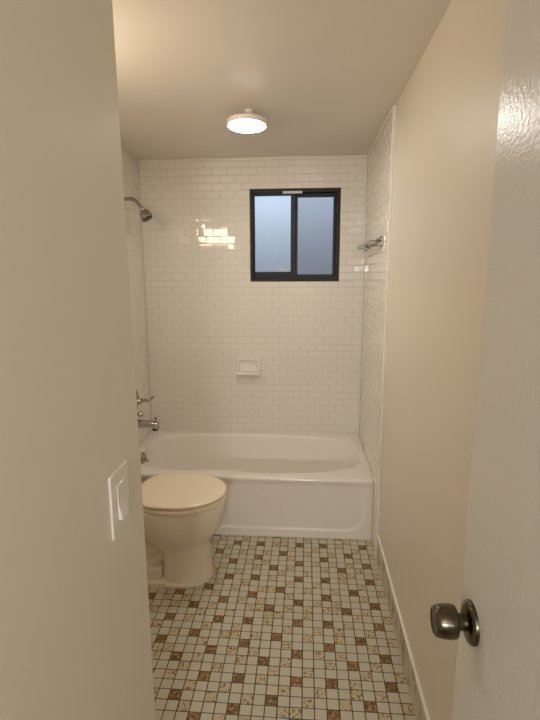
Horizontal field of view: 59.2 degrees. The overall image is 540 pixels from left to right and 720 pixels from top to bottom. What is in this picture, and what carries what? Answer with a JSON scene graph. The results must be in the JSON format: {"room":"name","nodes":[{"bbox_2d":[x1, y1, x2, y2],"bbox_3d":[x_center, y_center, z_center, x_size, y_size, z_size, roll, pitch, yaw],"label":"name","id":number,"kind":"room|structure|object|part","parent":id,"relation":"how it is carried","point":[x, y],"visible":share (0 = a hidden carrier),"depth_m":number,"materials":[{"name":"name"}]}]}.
{"room":"bathroom","nodes":[
{"label":"bathroom","id":0,"kind":"room"},
{"bbox_2d":[0,0,155,719],"bbox_3d":[-0.852,0.462,-0.378,0.929,2.269,2.966,1,10,4],"label":"wall","id":1,"kind":"structure","parent":0,"point":[75,633],"depth_m":0.70,"materials":[{"name":"paint"}]},
{"bbox_2d":[108,460,130,540],"bbox_3d":[-0.283,0.266,0.908,0.013,0.124,0.086,1,10,4],"label":"light switch","id":2,"kind":"object","parent":1,"relation":"attached to","point":[118,482],"visible":1,"depth_m":0.90,"materials":[{"name":"white plastic"}]},
{"bbox_2d":[121,148,151,442],"bbox_3d":[-1.039,-0.021,2.270,0.156,2.269,2.631,1,10,4],"label":"wall","id":3,"kind":"structure","parent":0,"point":[130,168],"depth_m":3.20,"materials":[{"name":"white tile"}]},
{"bbox_2d":[124,197,152,221],"bbox_3d":[-0.815,-0.932,2.909,0.191,0.170,0.078,1,10,4],"label":"shower fixture","id":4,"kind":"object","parent":3,"relation":"attached to","point":[145,215],"visible":0.92,"depth_m":2.90,"materials":[{"name":"silver metal"}]},
{"bbox_3d":[-0.844,-0.961,2.911,0.132,0.072,0.023,1,10,4],"label":"shower arm","id":5,"kind":"part","parent":4,"relation":"part of","materials":[{"name":"silver metal"}]},
{"bbox_2d":[136,390,153,409],"bbox_3d":[-0.842,0.272,3.136,0.128,0.172,0.172,1,10,4],"label":"shower valve","id":6,"kind":"object","parent":3,"relation":"attached to","point":[139,400],"visible":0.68,"depth_m":3.14,"materials":[{"name":"silver metal"}]},
{"bbox_3d":[-0.866,0.272,3.138,0.043,0.048,0.048,1,10,4],"label":"handle","id":7,"kind":"part","parent":6,"relation":"part of","materials":[{"name":"silver metal"}]},
{"bbox_3d":[-0.820,0.260,3.170,0.108,0.035,0.027,-8,13,-38],"label":"lever","id":8,"kind":"part","parent":6,"relation":"part of","materials":[{"name":"silver metal"}]},
{"bbox_2d":[138,417,158,430],"bbox_3d":[-0.822,0.423,3.163,0.165,0.090,0.068,1,10,4],"label":"tub spout","id":9,"kind":"object","parent":3,"relation":"attached to","point":[154,425],"visible":0.73,"depth_m":3.14,"materials":[{"name":"silver metal"}]},
{"bbox_2d":[138,155,367,434],"bbox_3d":[-0.112,-0.234,3.416,1.832,2.269,0.168,1,10,4],"label":"wall","id":10,"kind":"structure","parent":0,"point":[204,311],"depth_m":3.32,"materials":[{"name":"white tile"}]},
{"bbox_2d":[236,356,260,375],"bbox_3d":[-0.153,0.045,3.368,0.178,0.138,0.050,1,10,4],"label":"soap dish","id":11,"kind":"object","parent":10,"relation":"attached to","point":[245,365],"visible":1,"depth_m":3.38,"materials":[{"name":"ceramic"}]},
{"bbox_2d":[249,187,340,281],"bbox_3d":[0.169,-0.845,3.246,0.607,0.611,0.080,1,10,4],"label":"window","id":12,"kind":"structure","parent":10,"relation":"in","point":[295,233],"depth_m":3.24,"materials":[{"name":"metal"}]},
{"bbox_3d":[0.021,-0.852,3.243,0.253,0.513,0.004,1,10,4],"label":"pane","id":13,"kind":"part","parent":12,"relation":"part of","materials":[{"name":"clear glass"}]},
{"bbox_3d":[0.031,-0.845,3.244,0.288,0.555,0.022,1,10,4],"label":"sash","id":14,"kind":"part","parent":12,"relation":"part of","materials":[{"name":"metal"}]},
{"bbox_3d":[0.308,-0.846,3.251,0.247,0.519,0.004,1,10,4],"label":"pane","id":15,"kind":"part","parent":12,"relation":"part of","materials":[{"name":"clear glass"}]},
{"bbox_3d":[0.301,-0.848,3.252,0.292,0.555,0.022,1,10,4],"label":"sash","id":16,"kind":"part","parent":12,"relation":"part of","materials":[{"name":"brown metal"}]},
{"bbox_2d":[112,0,451,159],"bbox_3d":[-0.313,-0.933,0.602,1.832,0.120,5.469,1,10,4],"label":"ceiling","id":17,"kind":"structure","parent":0,"point":[325,77],"depth_m":1.78,"materials":[{"name":"paint"}]},
{"bbox_2d":[227,109,266,132],"bbox_3d":[-0.110,-1.136,2.247,0.191,0.074,0.191,1,10,4],"label":"ceiling light","id":18,"kind":"object","parent":17,"relation":"attached to","point":[247,122],"visible":1,"depth_m":2.21,"materials":[{"name":"white glass"}]},
{"bbox_2d":[228,119,264,132],"bbox_3d":[-0.110,-1.106,2.253,0.176,0.014,0.176,1,10,4],"label":"diffuser","id":19,"kind":"object","parent":18,"relation":"attached to","point":[238,125],"depth_m":2.23,"materials":[{"name":"white glass"}]},
{"bbox_3d":[-0.099,-1.151,2.233,0.040,0.040,0.040,1,10,4],"label":"mounting stem","id":20,"kind":"part","parent":18,"relation":"part of","materials":[{"name":"white plastic"}]},
{"bbox_2d":[148,535,415,719],"bbox_3d":[-0.305,1.407,1.029,1.832,0.100,5.469,1,10,4],"label":"floor","id":21,"kind":"structure","parent":0,"point":[282,628],"depth_m":2.00,"materials":[{"name":"tile"}]},
{"bbox_2d":[142,472,226,588],"bbox_3d":[-0.588,0.720,2.396,0.744,0.762,0.410,1,10,4],"label":"toilet","id":22,"kind":"object","parent":21,"relation":"on","point":[182,511],"visible":0.52,"depth_m":2.32,"materials":[{"name":"ceramic"}]},
{"bbox_3d":[-0.439,0.647,2.379,0.445,0.026,0.394,1,10,4],"label":"lid","id":23,"kind":"part","parent":22,"relation":"part of","materials":[{"name":"plastic"}]},
{"bbox_3d":[-0.434,0.674,2.384,0.436,0.022,0.392,1,10,4],"label":"seat","id":24,"kind":"part","parent":22,"relation":"part of","materials":[{"name":"plastic"}]},
{"bbox_2d":[139,431,373,539],"bbox_3d":[-0.146,0.782,3.137,1.522,0.371,0.762,1,10,4],"label":"bathtub","id":25,"kind":"object","parent":21,"relation":"on","point":[320,486],"visible":0.65,"depth_m":2.79,"materials":[{"name":"ceramic"}]},
{"bbox_3d":[-0.836,0.648,3.157,0.017,0.076,0.076,1,10,4],"label":"overflow plate","id":26,"kind":"part","parent":25,"relation":"part of","materials":[{"name":"silver metal"}]},
{"bbox_2d":[139,432,372,482],"bbox_3d":[-0.146,0.754,3.134,1.520,0.305,0.758,1,10,4],"label":"basin","id":27,"kind":"object","parent":25,"relation":"in","point":[230,457],"depth_m":3.42,"materials":[{"name":"ceramic"}]},
{"bbox_2d":[359,0,506,719],"bbox_3d":[0.523,0.250,0.755,0.164,2.269,5.469,1,10,4],"label":"wall","id":28,"kind":"structure","parent":0,"point":[431,161],"depth_m":1.51,"materials":[{"name":"beige paint"}]},
{"bbox_2d":[357,235,382,251],"bbox_3d":[0.572,-0.672,2.771,0.066,0.054,0.667,1,10,4],"label":"towel bar","id":29,"kind":"object","parent":28,"relation":"attached to","point":[379,241],"visible":1,"depth_m":2.59,"materials":[{"name":"silver metal"}]},
{"bbox_3d":[0.572,-0.680,2.799,0.062,0.012,0.610,1,10,4],"label":"glass panel","id":30,"kind":"part","parent":29,"relation":"part of","materials":[{"name":"clear glass"}]},
{"bbox_2d":[376,534,429,719],"bbox_3d":[0.414,1.392,0.412,0.012,0.146,4.371,1,10,4],"label":"baseboard","id":31,"kind":"structure","parent":28,"relation":"attached to","point":[413,683],"depth_m":1.87,"materials":[{"name":"wood"}]},
{"bbox_2d":[430,0,539,719],"bbox_3d":[0.287,0.422,0.449,0.095,2.018,0.732,1,10,4],"label":"door","id":32,"kind":"structure","parent":28,"relation":"in","point":[496,628],"depth_m":0.63,"materials":[{"name":"white paint"}]},
{"bbox_3d":[0.317,0.419,0.760,0.012,0.067,0.067,1,10,4],"label":"knob","id":33,"kind":"part","parent":32,"relation":"part of","materials":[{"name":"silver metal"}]}
]}

